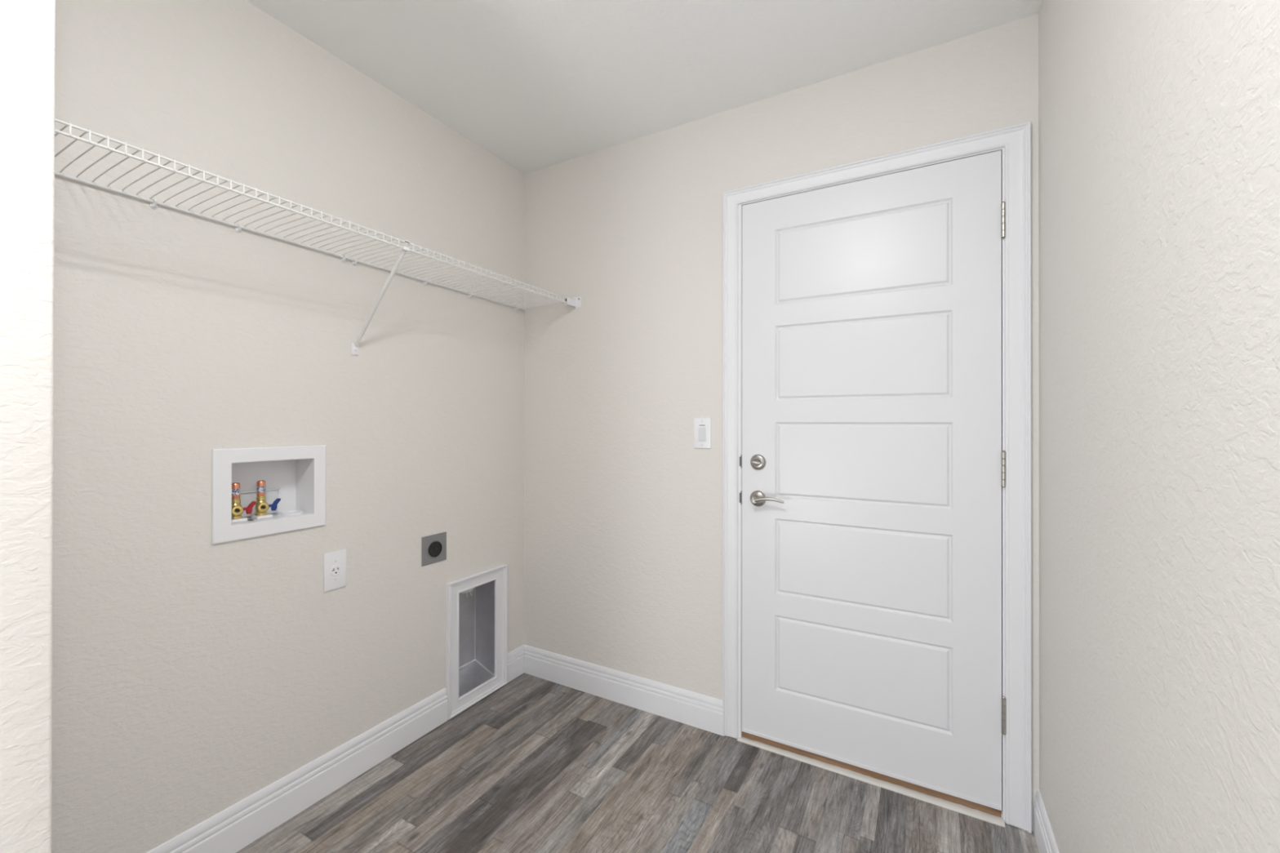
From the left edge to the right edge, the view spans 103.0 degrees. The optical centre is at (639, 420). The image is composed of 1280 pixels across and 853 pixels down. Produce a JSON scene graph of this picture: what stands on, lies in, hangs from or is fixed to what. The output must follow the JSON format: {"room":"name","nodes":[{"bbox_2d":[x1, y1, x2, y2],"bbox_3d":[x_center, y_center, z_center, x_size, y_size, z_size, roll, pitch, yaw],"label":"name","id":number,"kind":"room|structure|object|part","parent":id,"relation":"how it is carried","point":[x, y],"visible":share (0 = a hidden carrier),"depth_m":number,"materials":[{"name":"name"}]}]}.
{"room":"laundry room","nodes":[
{"label":"laundry room","id":0,"kind":"room"},
{"bbox_2d":[0,0,55,852],"bbox_3d":[-1.189,0.000,0.838,0.860,2.440,0.122,0,0,29],"label":"wall","id":1,"kind":"structure","parent":0,"point":[27,27],"depth_m":0.66,"materials":[{"name":"white paint"}]},
{"bbox_2d":[51,0,524,852],"bbox_3d":[-1.022,0.003,1.853,0.160,2.440,1.811,0,0,29],"label":"wall","id":2,"kind":"structure","parent":0,"point":[192,675],"depth_m":1.48,"materials":[{"name":"white paint"}]},
{"bbox_2d":[211,444,325,544],"bbox_3d":[-1.149,0.210,1.560,0.112,0.262,0.304,0,0,29],"label":"washer outlet box","id":3,"kind":"object","parent":2,"relation":"attached to","point":[295,476],"visible":0.95,"depth_m":1.57,"materials":[{"name":"white plastic"}]},
{"bbox_2d":[231,482,256,523],"bbox_3d":[-1.180,0.239,1.509,0.055,0.115,0.068,0,0,29],"label":"shutoff valve","id":4,"kind":"object","parent":3,"relation":"attached to","point":[237,508],"visible":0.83,"depth_m":1.49,"materials":[{"name":"gold metal"}]},
{"bbox_3d":[-1.177,0.261,1.487,0.025,0.029,0.029,0,0,42],"label":"hose spout","id":5,"kind":"part","parent":4,"relation":"part of","materials":[{"name":"gold metal"}]},
{"bbox_3d":[-1.166,0.259,1.519,0.009,0.037,0.036,0,0,29],"label":"valve handle","id":6,"kind":"part","parent":4,"relation":"part of","materials":[{"name":"red plastic"}]},
{"bbox_2d":[250,480,280,519],"bbox_3d":[-1.147,0.239,1.567,0.055,0.115,0.068,0,0,29],"label":"shutoff valve","id":7,"kind":"object","parent":3,"relation":"attached to","point":[261,506],"visible":1,"depth_m":1.55,"materials":[{"name":"gold metal"}]},
{"bbox_3d":[-1.145,0.261,1.545,0.025,0.029,0.029,0,0,42],"label":"hose spout","id":8,"kind":"part","parent":7,"relation":"part of","materials":[{"name":"gold metal"}]},
{"bbox_3d":[-1.133,0.260,1.577,0.009,0.037,0.036,0,0,29],"label":"valve handle","id":9,"kind":"part","parent":7,"relation":"part of","materials":[{"name":"blue plastic"}]},
{"bbox_2d":[54,118,581,355],"bbox_3d":[-0.830,-0.400,1.680,0.344,0.345,1.688,0,0,29],"label":"wire shelf","id":10,"kind":"object","parent":2,"relation":"attached to","point":[575,302],"visible":0.94,"depth_m":1.45,"materials":[{"name":"white metal"}]},
{"bbox_3d":[-0.973,-0.551,1.758,0.007,0.018,1.684,0,0,29],"label":"rail","id":11,"kind":"part","parent":10,"relation":"part of","materials":[{"name":"white plastic"}]},
{"bbox_2d":[323,549,346,591],"bbox_3d":[-1.014,0.497,1.695,0.008,0.125,0.074,0,0,29],"label":"wall outlet","id":12,"kind":"object","parent":2,"relation":"attached to","point":[334,562],"visible":1,"depth_m":1.69,"materials":[{"name":"white plastic"}]},
{"bbox_2d":[329,564,341,576],"bbox_3d":[-1.012,0.497,1.694,0.004,0.036,0.036,0,0,29],"label":"receptacle","id":13,"kind":"object","parent":12,"relation":"attached to","point":[335,570],"depth_m":1.69,"materials":[{"name":"white plastic"}]},
{"bbox_2d":[146,644,524,852],"bbox_3d":[-0.977,1.157,1.755,0.014,0.131,1.691,0,0,29],"label":"baseboard","id":14,"kind":"structure","parent":2,"relation":"attached to","point":[237,826],"depth_m":1.62,"materials":[{"name":"white paint"}]},
{"bbox_2d":[421,531,446,566],"bbox_3d":[-0.821,0.512,2.038,0.010,0.114,0.117,0,0,29],"label":"receptacle","id":15,"kind":"object","parent":2,"relation":"attached to","point":[433,547],"visible":1,"depth_m":2.03,"materials":[{"name":"grey"}]},
{"bbox_2d":[428,541,442,556],"bbox_3d":[-0.819,0.513,2.038,0.007,0.062,0.062,0,0,29],"label":"socket","id":16,"kind":"object","parent":15,"relation":"attached to","point":[435,548],"depth_m":2.04,"materials":[{"name":"black plastic"}]},
{"bbox_2d":[445,564,507,719],"bbox_3d":[-0.761,0.945,2.261,0.146,0.553,0.334,0,0,29],"label":"dryer vent box","id":17,"kind":"object","parent":2,"relation":"attached to","point":[477,604],"visible":0.93,"depth_m":2.33,"materials":[{"name":"white paint"}]},
{"bbox_2d":[235,672,1039,852],"bbox_3d":[-1.162,1.241,-0.611,7.000,0.050,6.000,0,0,29],"label":"floor","id":18,"kind":"structure","parent":0,"point":[535,765],"depth_m":1.64,"materials":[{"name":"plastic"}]},
{"bbox_2d":[245,0,1042,173],"bbox_3d":[-1.130,-1.249,-0.551,7.000,0.050,6.120,0,0,29],"label":"ceiling","id":19,"kind":"structure","parent":0,"point":[535,84],"depth_m":1.67,"materials":[{"name":"white paint"}]},
{"bbox_2d":[524,13,1039,831],"bbox_3d":[0.339,0.005,2.060,2.013,2.441,0.120,0,0,29],"label":"wall","id":20,"kind":"structure","parent":0,"point":[623,513],"depth_m":2.13,"materials":[{"name":"white paint"}]},
{"bbox_2d":[524,644,722,735],"bbox_3d":[-0.124,1.160,2.239,1.030,0.131,0.014,0,0,29],"label":"baseboard","id":21,"kind":"structure","parent":20,"relation":"attached to","point":[700,711],"depth_m":2.19,"materials":[{"name":"white paint"}]},
{"bbox_2d":[693,417,711,448],"bbox_3d":[0.249,0.049,2.036,0.073,0.122,0.009,0,0,29],"label":"light switch","id":22,"kind":"object","parent":20,"relation":"attached to","point":[702,426],"visible":1,"depth_m":2.03,"materials":[{"name":"white plastic"}]},
{"bbox_3d":[0.249,0.049,2.035,0.034,0.067,0.003,0,0,29],"label":"switch frame","id":23,"kind":"part","parent":22,"relation":"part of","materials":[{"name":"white plastic"}]},
{"bbox_2d":[722,121,1031,833],"bbox_3d":[0.764,0.167,1.787,0.963,2.116,0.180,0,0,29],"label":"door","id":24,"kind":"structure","parent":20,"relation":"in","point":[877,460],"depth_m":1.72,"materials":[{"name":"white paint"}]},
{"bbox_3d":[0.395,0.296,1.977,0.008,0.054,0.037,0,0,29],"label":"strike plate","id":25,"kind":"part","parent":24,"relation":"part of","materials":[{"name":"grey metal"}]},
{"bbox_3d":[0.395,0.156,1.977,0.008,0.052,0.037,0,0,29],"label":"strike plate","id":26,"kind":"part","parent":24,"relation":"part of","materials":[{"name":"grey metal"}]},
{"bbox_3d":[0.434,0.294,1.906,0.060,0.060,0.054,0,0,29],"label":"lever handle","id":27,"kind":"part","parent":24,"relation":"part of","materials":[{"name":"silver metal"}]},
{"bbox_3d":[0.472,0.291,1.864,0.110,0.026,0.023,0,0,29],"label":"lever","id":28,"kind":"part","parent":24,"relation":"part of","materials":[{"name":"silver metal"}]},
{"bbox_2d":[1038,0,1279,852],"bbox_3d":[0.391,-0.001,-0.031,0.120,2.440,3.720,0,0,29],"label":"wall","id":29,"kind":"structure","parent":0,"point":[1159,120],"depth_m":0.75,"materials":[{"name":"white paint"}]},
{"bbox_2d":[1033,788,1058,852],"bbox_3d":[0.302,1.154,-0.054,0.014,0.131,3.600,0,0,29],"label":"baseboard","id":30,"kind":"structure","parent":29,"relation":"attached to","point":[1043,833],"depth_m":1.42,"materials":[{"name":"white paint"}]}
]}

